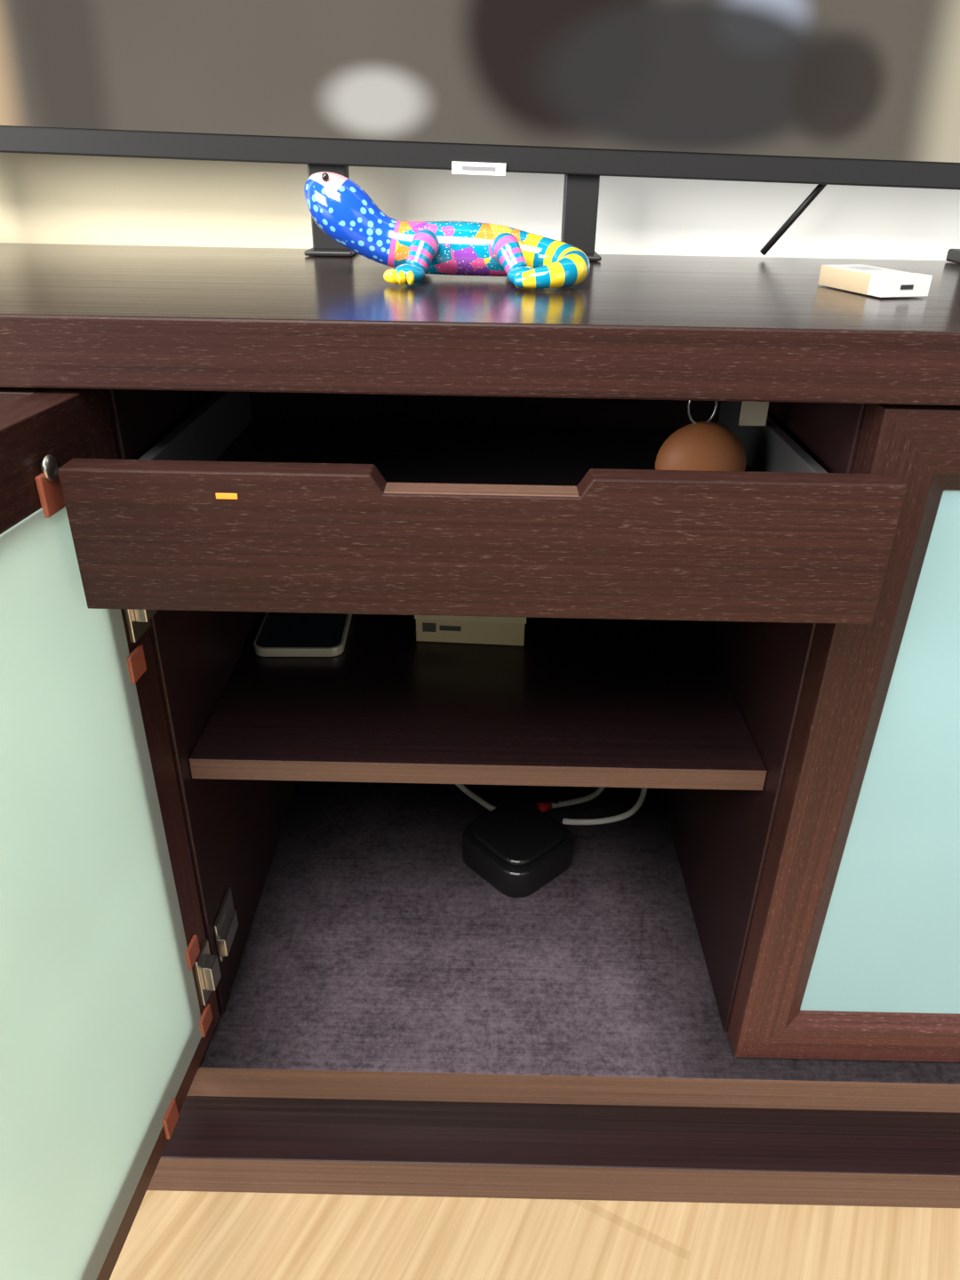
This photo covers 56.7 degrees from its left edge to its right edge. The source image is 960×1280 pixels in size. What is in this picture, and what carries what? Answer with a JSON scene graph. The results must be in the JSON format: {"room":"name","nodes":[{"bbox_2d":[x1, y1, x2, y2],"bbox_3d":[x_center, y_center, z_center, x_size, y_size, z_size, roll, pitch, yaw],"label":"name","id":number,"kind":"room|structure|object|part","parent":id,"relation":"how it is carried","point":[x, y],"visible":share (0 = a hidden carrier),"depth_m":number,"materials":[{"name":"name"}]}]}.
{"room":"living room","nodes":[
{"label":"living room","id":0,"kind":"room"},
{"bbox_2d":[0,152,959,260],"bbox_3d":[0.017,-0.869,0.554,4.400,2.500,0.100,1,28,0],"label":"wall","id":1,"kind":"structure","parent":0,"point":[60,199],"depth_m":0.77,"materials":[{"name":"beige paint"}]},
{"bbox_2d":[109,1190,959,1279],"bbox_3d":[-0.022,0.963,-0.150,4.400,0.050,3.085,1,28,0],"label":"floor","id":2,"kind":"structure","parent":0,"point":[172,1235],"depth_m":0.70,"materials":[{"name":"brown wood"}]},
{"bbox_2d":[0,242,959,1279],"bbox_3d":[-0.003,0.144,0.597,1.420,0.678,0.775,1,28,0],"label":"tv stand","id":3,"kind":"object","parent":2,"relation":"on","point":[249,942],"visible":0.99,"depth_m":0.62,"materials":[{"name":"brown wood"}]},
{"bbox_3d":[-0.446,0.087,0.598,0.428,0.516,0.024,1,28,0],"label":"wood frame","id":4,"kind":"part","parent":3,"relation":"part of","materials":[{"name":"brown wood"}]},
{"bbox_3d":[-0.244,0.185,0.425,0.024,0.516,0.428,4,29,5],"label":"wood frame","id":5,"kind":"part","parent":3,"relation":"part of","materials":[{"name":"brown wood"}]},
{"bbox_3d":[-0.194,-0.124,0.600,0.008,0.047,0.310,1,28,0],"label":"drawer","id":6,"kind":"part","parent":3,"relation":"part of","materials":[{"name":"silver metal"}]},
{"bbox_2d":[253,612,351,656],"bbox_3d":[-0.159,-0.025,0.830,0.077,0.008,0.152,0,28,-2],"label":"smartphone","id":7,"kind":"object","parent":3,"relation":"on","point":[279,634],"visible":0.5,"depth_m":0.78,"materials":[{"name":"grey"}]},
{"bbox_2d":[304,171,590,287],"bbox_3d":[-0.022,-0.270,0.581,0.187,0.062,0.125,1,28,0],"label":"figurine","id":8,"kind":"object","parent":3,"relation":"on","point":[340,207],"visible":1,"depth_m":0.57,"materials":[{"name":"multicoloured ceramic"}]},
{"bbox_2d":[414,615,526,645],"bbox_3d":[-0.007,-0.033,0.805,0.098,0.050,0.062,3,29,3],"label":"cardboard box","id":9,"kind":"object","parent":3,"relation":"on","point":[466,629],"visible":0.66,"depth_m":0.78,"materials":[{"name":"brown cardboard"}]},
{"bbox_2d":[189,612,767,790],"bbox_3d":[0.000,0.023,0.775,0.413,0.018,0.311,1,28,0],"label":"shelf","id":10,"kind":"object","parent":3,"relation":"attached to","point":[582,702],"depth_m":0.69,"materials":[{"name":"brown wood"}]},
{"bbox_2d":[0,0,959,263],"bbox_3d":[-0.004,-0.616,0.527,1.132,0.723,0.145,1,28,0],"label":"television","id":11,"kind":"object","parent":3,"relation":"on","point":[821,92],"visible":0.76,"depth_m":0.67,"materials":[{"name":"black plastic"}]},
{"bbox_3d":[0.000,-0.049,0.452,0.408,0.075,0.018,1,28,0],"label":"drawer","id":12,"kind":"part","parent":3,"relation":"part of","materials":[{"name":"brown wood"}]},
{"bbox_3d":[0.002,-0.104,0.604,0.384,0.006,0.302,1,28,0],"label":"drawer","id":13,"kind":"part","parent":3,"relation":"part of","materials":[{"name":"black wood"}]},
{"bbox_3d":[0.004,-0.192,0.732,0.384,0.047,0.008,1,28,0],"label":"drawer","id":14,"kind":"part","parent":3,"relation":"part of","materials":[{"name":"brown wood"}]},
{"bbox_2d":[462,800,573,897],"bbox_3d":[0.035,0.205,0.902,0.092,0.039,0.101,-23,36,-37],"label":"box","id":15,"kind":"object","parent":3,"relation":"on","point":[516,847],"visible":1,"depth_m":0.88,"materials":[{"name":"black plastic"}]},
{"bbox_2d":[455,784,647,824],"bbox_3d":[0.062,0.128,0.956,0.253,0.124,0.083,1,28,0],"label":"charging cable","id":16,"kind":"object","parent":3,"relation":"on","point":[545,806],"visible":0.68,"depth_m":0.97,"materials":[{"name":"white plastic"}]},
{"bbox_2d":[655,400,769,471],"bbox_3d":[0.152,-0.131,0.577,0.074,0.070,0.037,-1,29,-3],"label":"ornament","id":17,"kind":"object","parent":3,"relation":"on","point":[708,445],"visible":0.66,"depth_m":0.57,"materials":[{"name":"brown"}]},
{"bbox_3d":[0.198,-0.116,0.599,0.008,0.047,0.310,1,28,0],"label":"drawer","id":18,"kind":"part","parent":3,"relation":"part of","materials":[{"name":"silver metal"}]},
{"bbox_3d":[0.421,0.105,0.595,0.428,0.516,0.024,1,28,0],"label":"wood frame","id":19,"kind":"part","parent":3,"relation":"part of","materials":[{"name":"brown wood"}]},
{"bbox_2d":[817,264,932,297],"bbox_3d":[0.252,-0.232,0.572,0.034,0.012,0.069,-7,29,-14],"label":"bank","id":20,"kind":"object","parent":3,"relation":"on","point":[878,282],"visible":1,"depth_m":0.55,"materials":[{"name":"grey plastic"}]}
]}

